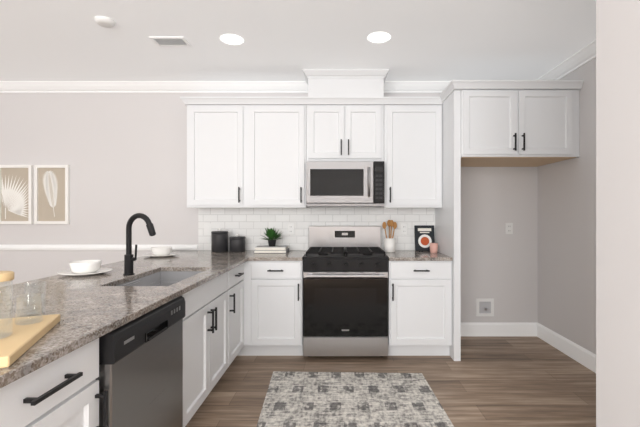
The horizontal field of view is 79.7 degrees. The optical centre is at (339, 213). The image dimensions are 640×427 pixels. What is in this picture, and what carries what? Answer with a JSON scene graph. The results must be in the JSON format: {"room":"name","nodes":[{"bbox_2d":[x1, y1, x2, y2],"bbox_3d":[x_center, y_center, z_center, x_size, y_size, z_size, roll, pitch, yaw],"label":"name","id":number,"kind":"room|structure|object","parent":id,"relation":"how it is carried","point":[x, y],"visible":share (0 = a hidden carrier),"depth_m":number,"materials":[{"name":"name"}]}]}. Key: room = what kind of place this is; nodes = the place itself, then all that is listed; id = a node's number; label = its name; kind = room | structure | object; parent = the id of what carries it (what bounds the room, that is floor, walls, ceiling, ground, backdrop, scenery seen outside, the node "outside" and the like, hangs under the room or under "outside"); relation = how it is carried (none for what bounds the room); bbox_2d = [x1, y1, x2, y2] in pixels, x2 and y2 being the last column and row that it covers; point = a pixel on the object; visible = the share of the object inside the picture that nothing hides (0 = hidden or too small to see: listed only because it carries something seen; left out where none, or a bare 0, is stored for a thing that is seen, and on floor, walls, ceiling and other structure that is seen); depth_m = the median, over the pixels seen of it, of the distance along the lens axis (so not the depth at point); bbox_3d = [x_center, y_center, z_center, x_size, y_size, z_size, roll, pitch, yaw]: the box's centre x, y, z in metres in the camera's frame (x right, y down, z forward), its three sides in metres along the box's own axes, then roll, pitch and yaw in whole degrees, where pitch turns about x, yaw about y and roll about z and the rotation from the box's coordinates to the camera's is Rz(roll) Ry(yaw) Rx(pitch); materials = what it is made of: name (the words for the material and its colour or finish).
{"room":"kitchen","nodes":[
{"label":"kitchen","id":0,"kind":"room"},
{"bbox_2d":[0,93,537,322],"bbox_3d":[-1.380,-0.040,4.125,7.240,2.670,0.150,0,0,0],"label":"wall","id":1,"kind":"structure","parent":0,"point":[123,156],"depth_m":4.05,"materials":[{"name":"paint"}]},
{"bbox_2d":[0,165,33,223],"bbox_3d":[-3.420,-0.200,4.034,0.360,0.620,0.030,0,0,0],"label":"framed picture","id":2,"kind":"object","parent":1,"relation":"attached to","point":[16,194],"visible":1,"depth_m":4.04,"materials":[{"name":"paper"}]},
{"bbox_2d":[34,165,69,223],"bbox_3d":[-3.033,-0.200,4.034,0.355,0.620,0.030,0,0,0],"label":"framed picture","id":3,"kind":"object","parent":1,"relation":"attached to","point":[51,194],"visible":1,"depth_m":4.04,"materials":[{"name":"paper"}]},
{"bbox_2d":[0,245,197,249],"bbox_3d":[-3.250,0.359,4.037,3.500,0.060,0.026,0,0,0],"label":"trim","id":4,"kind":"structure","parent":1,"relation":"attached to","point":[85,247],"depth_m":4.03,"materials":[{"name":"white wood"}]},
{"bbox_2d":[0,81,450,92],"bbox_3d":[-1.455,-1.325,4.014,7.090,0.100,0.072,0,0,0],"label":"crown molding","id":5,"kind":"structure","parent":1,"relation":"attached to","point":[5,86],"depth_m":4.00,"materials":[{"name":"white wood"}]},
{"bbox_2d":[187,105,308,207],"bbox_3d":[-0.913,-0.558,3.860,1.163,1.000,0.362,0,0,0],"label":"upper cabinet","id":6,"kind":"object","parent":1,"relation":"attached to","point":[246,156],"visible":0.96,"depth_m":3.73,"materials":[{"name":"white wood"}]},
{"bbox_2d":[180,80,583,105],"bbox_3d":[0.276,-1.101,3.663,3.625,0.084,0.771,0,0,0],"label":"crown molding","id":7,"kind":"structure","parent":6,"relation":"attached to","point":[452,87],"depth_m":3.68,"materials":[{"name":"white wood"}]},
{"bbox_2d":[198,207,434,249],"bbox_3d":[-0.247,0.156,4.046,2.495,0.468,0.008,0,0,0],"label":"tile backsplash","id":8,"kind":"structure","parent":1,"relation":"attached to","point":[251,225],"depth_m":4.04,"materials":[{"name":"white tile"}]},
{"bbox_2d":[204,224,210,234],"bbox_3d":[-1.395,0.165,4.037,0.075,0.118,0.010,0,0,0],"label":"light switch","id":9,"kind":"object","parent":8,"relation":"attached to","point":[207,229],"visible":1,"depth_m":4.04,"materials":[{"name":"white plastic"}]},
{"bbox_2d":[287,224,293,234],"bbox_3d":[-0.518,0.165,4.037,0.075,0.118,0.008,0,0,0],"label":"outlet","id":10,"kind":"object","parent":8,"relation":"attached to","point":[290,229],"visible":1,"depth_m":4.04,"materials":[{"name":"white plastic"}]},
{"bbox_2d":[401,224,407,234],"bbox_3d":[0.677,0.165,4.037,0.075,0.118,0.008,0,0,0],"label":"outlet","id":11,"kind":"object","parent":8,"relation":"attached to","point":[404,229],"visible":1,"depth_m":4.04,"materials":[{"name":"white plastic"}]},
{"bbox_2d":[306,105,383,161],"bbox_3d":[0.050,-0.784,3.864,0.756,0.548,0.370,0,0,0],"label":"upper cabinet","id":12,"kind":"object","parent":1,"relation":"attached to","point":[344,132],"visible":0.98,"depth_m":3.73,"materials":[{"name":"white wood"}]},
{"bbox_2d":[306,161,383,206],"bbox_3d":[0.050,-0.284,3.821,0.750,0.430,0.434,0,0,0],"label":"microwave","id":13,"kind":"object","parent":12,"relation":"attached to","point":[344,183],"visible":1,"depth_m":3.65,"materials":[{"name":"silver metal"}]},
{"bbox_2d":[303,69,388,96],"bbox_3d":[0.057,-1.249,3.844,0.819,0.250,0.410,0,0,0],"label":"box","id":14,"kind":"object","parent":1,"relation":"attached to","point":[345,82],"visible":0.9,"depth_m":3.69,"materials":[{"name":"white wood"}]},
{"bbox_2d":[381,105,441,207],"bbox_3d":[0.715,-0.558,3.860,0.566,1.000,0.362,0,0,0],"label":"upper cabinet","id":15,"kind":"object","parent":1,"relation":"attached to","point":[412,156],"visible":0.98,"depth_m":3.73,"materials":[{"name":"white wood"}]},
{"bbox_2d":[476,299,493,315],"bbox_3d":[1.532,0.993,4.037,0.185,0.185,0.026,0,0,0],"label":"outlet box","id":16,"kind":"object","parent":1,"relation":"attached to","point":[484,307],"visible":1,"depth_m":4.04,"materials":[{"name":"white plastic"}]},
{"bbox_2d":[461,323,535,335],"bbox_3d":[1.555,1.224,4.042,0.990,0.142,0.016,0,0,0],"label":"baseboard","id":17,"kind":"structure","parent":1,"relation":"attached to","point":[467,329],"depth_m":4.03,"materials":[{"name":"white wood"}]},
{"bbox_2d":[506,223,512,233],"bbox_3d":[1.787,0.159,4.045,0.075,0.118,0.008,0,0,0],"label":"outlet","id":18,"kind":"object","parent":1,"relation":"attached to","point":[509,228],"visible":1,"depth_m":4.04,"materials":[{"name":"white plastic"}]},
{"bbox_2d":[461,90,578,166],"bbox_3d":[1.574,-0.784,3.664,1.028,0.587,0.770,0,0,0],"label":"upper cabinet","id":19,"kind":"object","parent":1,"relation":"attached to","point":[518,128],"visible":0.94,"depth_m":3.33,"materials":[{"name":"white wood"}]},
{"bbox_2d":[0,0,595,80],"bbox_3d":[-1.380,-1.425,0.600,7.240,0.100,7.200,0,0,0],"label":"ceiling","id":20,"kind":"structure","parent":0,"point":[284,40],"depth_m":3.01,"materials":[{"name":"paint"}]},
{"bbox_2d":[94,16,115,27],"bbox_3d":[-1.674,-1.359,2.728,0.132,0.032,0.132,0,0,0],"label":"smoke detector","id":21,"kind":"object","parent":20,"relation":"attached to","point":[104,21],"visible":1,"depth_m":2.70,"materials":[{"name":"white plastic"}]},
{"bbox_2d":[149,37,191,46],"bbox_3d":[-1.350,-1.370,3.055,0.270,0.010,0.160,0,0,0],"label":"ceiling vent","id":22,"kind":"object","parent":20,"relation":"in","point":[171,41],"visible":1,"depth_m":3.06,"materials":[{"name":"white metal"}]},
{"bbox_2d":[220,34,243,44],"bbox_3d":[-0.853,-1.371,3.026,0.180,0.006,0.180,0,0,0],"label":"recessed light","id":23,"kind":"object","parent":20,"relation":"in","point":[230,39],"visible":1,"depth_m":3.02,"materials":[{"name":"white"}]},
{"bbox_2d":[368,32,390,42],"bbox_3d":[0.305,-1.371,2.992,0.180,0.006,0.180,0,0,0],"label":"recessed light","id":24,"kind":"object","parent":20,"relation":"in","point":[380,37],"visible":1,"depth_m":2.98,"materials":[{"name":"white"}]},
{"bbox_2d":[185,336,595,426],"bbox_3d":[-1.380,1.345,0.600,7.240,0.100,7.200,0,0,0],"label":"floor","id":25,"kind":"structure","parent":0,"point":[510,381],"depth_m":2.94,"materials":[{"name":"brown wood"}]},
{"bbox_2d":[0,338,108,426],"bbox_3d":[-1.145,0.858,1.110,0.671,0.875,0.506,0,0,0],"label":"base cabinet","id":26,"kind":"object","parent":25,"relation":"on","point":[62,391],"visible":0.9,"depth_m":1.16,"materials":[{"name":"white wood"}]},
{"bbox_2d":[96,296,184,426],"bbox_3d":[-1.123,0.861,1.683,0.654,0.869,0.627,0,0,0],"label":"dishwasher","id":27,"kind":"object","parent":25,"relation":"on","point":[140,378],"visible":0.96,"depth_m":1.61,"materials":[{"name":"silver metal"}]},
{"bbox_2d":[181,271,227,426],"bbox_3d":[-1.145,0.858,2.462,0.671,0.875,0.913,0,0,0],"label":"base cabinet","id":28,"kind":"object","parent":25,"relation":"on","point":[205,342],"visible":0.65,"depth_m":2.42,"materials":[{"name":"white wood"}]},
{"bbox_2d":[219,263,243,379],"bbox_3d":[-1.145,0.858,3.171,0.671,0.875,0.497,0,0,0],"label":"base cabinet","id":29,"kind":"object","parent":25,"relation":"on","point":[235,290],"visible":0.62,"depth_m":3.15,"materials":[{"name":"white wood"}]},
{"bbox_2d":[237,260,302,355],"bbox_3d":[-0.908,0.858,3.704,1.144,0.875,0.689,0,0,0],"label":"base cabinet","id":30,"kind":"object","parent":25,"relation":"on","point":[273,308],"visible":0.48,"depth_m":3.41,"materials":[{"name":"white wood"}]},
{"bbox_2d":[0,251,251,387],"bbox_3d":[-1.305,0.405,2.046,0.990,0.030,3.991,0,0,0],"label":"countertop","id":31,"kind":"structure","parent":30,"relation":"on","point":[90,308],"depth_m":1.78,"materials":[{"name":"stone"}]},
{"bbox_2d":[0,314,59,367],"bbox_3d":[-1.062,0.376,1.119,0.300,0.028,0.450,0,0,-23],"label":"cutting board","id":32,"kind":"object","parent":31,"relation":"on","point":[22,339],"visible":0.88,"depth_m":1.15,"materials":[{"name":"brown wood"}]},
{"bbox_2d":[0,271,13,338],"bbox_3d":[-1.015,0.268,1.120,0.096,0.188,0.096,0,0,0],"label":"glass jar","id":33,"kind":"object","parent":32,"relation":"on","point":[8,276],"visible":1,"depth_m":1.13,"materials":[{"name":"clear glass"}]},
{"bbox_2d":[14,293,42,324],"bbox_3d":[-1.035,0.317,1.275,0.076,0.090,0.076,0,0,0],"label":"glass tumbler","id":34,"kind":"object","parent":32,"relation":"on","point":[16,306],"visible":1,"depth_m":1.26,"materials":[{"name":"clear glass"}]},
{"bbox_2d":[24,281,45,316],"bbox_3d":[-1.170,0.328,1.470,0.068,0.125,0.068,0,0,0],"label":"glass tumbler","id":35,"kind":"object","parent":31,"relation":"on","point":[33,296],"visible":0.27,"depth_m":1.47,"materials":[{"name":"clear glass"}]},
{"bbox_2d":[57,260,112,275],"bbox_3d":[-1.640,0.350,2.470,0.300,0.080,0.300,0,0,0],"label":"place setting","id":36,"kind":"object","parent":31,"relation":"on","point":[84,267],"visible":1,"depth_m":2.42,"materials":[{"name":"white ceramic"}]},
{"bbox_2d":[123,213,155,275],"bbox_3d":[-1.263,0.193,2.421,0.228,0.393,0.103,0,0,0],"label":"tap","id":37,"kind":"object","parent":31,"relation":"on","point":[130,258],"visible":1,"depth_m":2.42,"materials":[{"name":"black metal"}]},
{"bbox_2d":[116,271,202,285],"bbox_3d":[-1.113,0.527,2.420,0.419,0.214,0.764,0,0,0],"label":"sink basin","id":38,"kind":"object","parent":31,"relation":"in","point":[164,278],"visible":0.04,"depth_m":2.78,"materials":[{"name":"silver metal"}]},
{"bbox_2d":[144,247,178,256],"bbox_3d":[-1.630,0.350,3.500,0.300,0.080,0.300,0,0,0],"label":"place setting","id":39,"kind":"object","parent":31,"relation":"on","point":[161,252],"visible":1,"depth_m":3.44,"materials":[{"name":"white ceramic"}]},
{"bbox_2d":[211,228,227,252],"bbox_3d":[-1.226,0.271,3.905,0.168,0.238,0.168,0,0,0],"label":"canister","id":40,"kind":"object","parent":31,"relation":"on","point":[219,240],"visible":1,"depth_m":3.83,"materials":[{"name":"black ceramic"}]},
{"bbox_2d":[229,234,245,251],"bbox_3d":[-1.045,0.298,3.905,0.160,0.184,0.160,0,0,0],"label":"canister","id":41,"kind":"object","parent":31,"relation":"on","point":[237,242],"visible":1,"depth_m":3.84,"materials":[{"name":"black ceramic"}]},
{"bbox_2d":[200,251,243,254],"bbox_3d":[-1.110,0.405,3.716,0.360,0.030,0.649,0,0,0],"label":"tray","id":42,"kind":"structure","parent":30,"relation":"on","point":[201,252],"depth_m":3.73,"materials":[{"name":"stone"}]},
{"bbox_2d":[252,251,305,260],"bbox_3d":[-0.572,0.405,3.715,0.476,0.030,0.653,0,0,0],"label":"countertop","id":43,"kind":"structure","parent":30,"relation":"on","point":[291,255],"depth_m":3.47,"materials":[{"name":"stone"}]},
{"bbox_2d":[254,245,288,252],"bbox_3d":[-0.685,0.360,3.859,0.320,0.060,0.222,0,0,0],"label":"books","id":44,"kind":"object","parent":43,"relation":"on","point":[273,249],"visible":0.94,"depth_m":3.76,"materials":[{"name":"white paper"}]},
{"bbox_2d":[259,228,280,246],"bbox_3d":[-0.684,0.229,3.858,0.253,0.201,0.292,0,0,0],"label":"potted plant","id":45,"kind":"object","parent":44,"relation":"on","point":[271,234],"visible":1,"depth_m":3.83,"materials":[{"name":"green plant"}]},
{"bbox_2d":[303,226,387,356],"bbox_3d":[0.050,0.713,3.670,0.752,1.165,0.736,0,0,0],"label":"range","id":46,"kind":"object","parent":25,"relation":"on","point":[345,290],"visible":1,"depth_m":3.37,"materials":[{"name":"silver metal"}]},
{"bbox_2d":[256,371,453,426],"bbox_3d":[0.092,1.291,2.189,1.272,0.008,1.867,0,0,0],"label":"rug","id":47,"kind":"object","parent":25,"relation":"on","point":[326,399],"visible":1,"depth_m":2.62,"materials":[{"name":"grey fabric"}]},
{"bbox_2d":[388,260,451,355],"bbox_3d":[0.717,0.858,3.704,0.562,0.875,0.689,0,0,0],"label":"base cabinet","id":48,"kind":"object","parent":25,"relation":"on","point":[419,308],"visible":0.92,"depth_m":3.41,"materials":[{"name":"white wood"}]},
{"bbox_2d":[385,251,452,260],"bbox_3d":[0.716,0.405,3.716,0.564,0.030,0.649,0,0,0],"label":"countertop","id":49,"kind":"structure","parent":48,"relation":"on","point":[397,255],"depth_m":3.47,"materials":[{"name":"stone"}]},
{"bbox_2d":[382,220,396,251],"bbox_3d":[0.505,0.227,3.900,0.150,0.326,0.116,0,0,0],"label":"utensil crock","id":50,"kind":"object","parent":49,"relation":"on","point":[389,244],"visible":1,"depth_m":3.87,"materials":[{"name":"white ceramic"}]},
{"bbox_2d":[414,225,434,250],"bbox_3d":[0.885,0.257,4.006,0.206,0.265,0.023,0,-9,0],"label":"cookbook","id":51,"kind":"object","parent":49,"relation":"on","point":[424,236],"visible":0.81,"depth_m":4.00,"materials":[{"name":"black paper"}]},
{"bbox_2d":[429,243,437,252],"bbox_3d":[0.930,0.343,3.800,0.084,0.095,0.084,0,0,0],"label":"cup","id":52,"kind":"object","parent":49,"relation":"on","point":[433,247],"visible":0.98,"depth_m":3.77,"materials":[{"name":"pink ceramic"}]},
{"bbox_2d":[435,93,460,360],"bbox_3d":[1.029,0.118,3.704,0.058,2.353,0.689,0,0,0],"label":"panel","id":53,"kind":"object","parent":25,"relation":"on","point":[448,227],"visible":0.64,"depth_m":3.37,"materials":[{"name":"white wood"}]},
{"bbox_2d":[538,58,595,353],"bbox_3d":[2.165,-0.040,2.825,0.150,2.670,2.450,0,0,0],"label":"wall","id":54,"kind":"structure","parent":0,"point":[567,249],"depth_m":3.43,"materials":[{"name":"paint"}]},
{"bbox_2d":[536,323,595,372],"bbox_3d":[2.082,1.224,2.825,0.016,0.142,2.450,0,0,0],"label":"baseboard","id":55,"kind":"structure","parent":54,"relation":"attached to","point":[578,353],"depth_m":3.49,"materials":[{"name":"white wood"}]},
{"bbox_2d":[537,39,595,79],"bbox_3d":[2.054,-1.325,2.785,0.072,0.100,2.370,0,0,0],"label":"crown molding","id":56,"kind":"structure","parent":54,"relation":"attached to","point":[579,58],"depth_m":3.37,"materials":[{"name":"white wood"}]},
{"bbox_2d":[596,0,639,426],"bbox_3d":[1.655,-0.040,-0.700,1.170,2.670,4.600,0,0,0],"label":"wall","id":57,"kind":"structure","parent":0,"point":[617,213],"depth_m":1.47,"materials":[{"name":"paint"}]}
]}

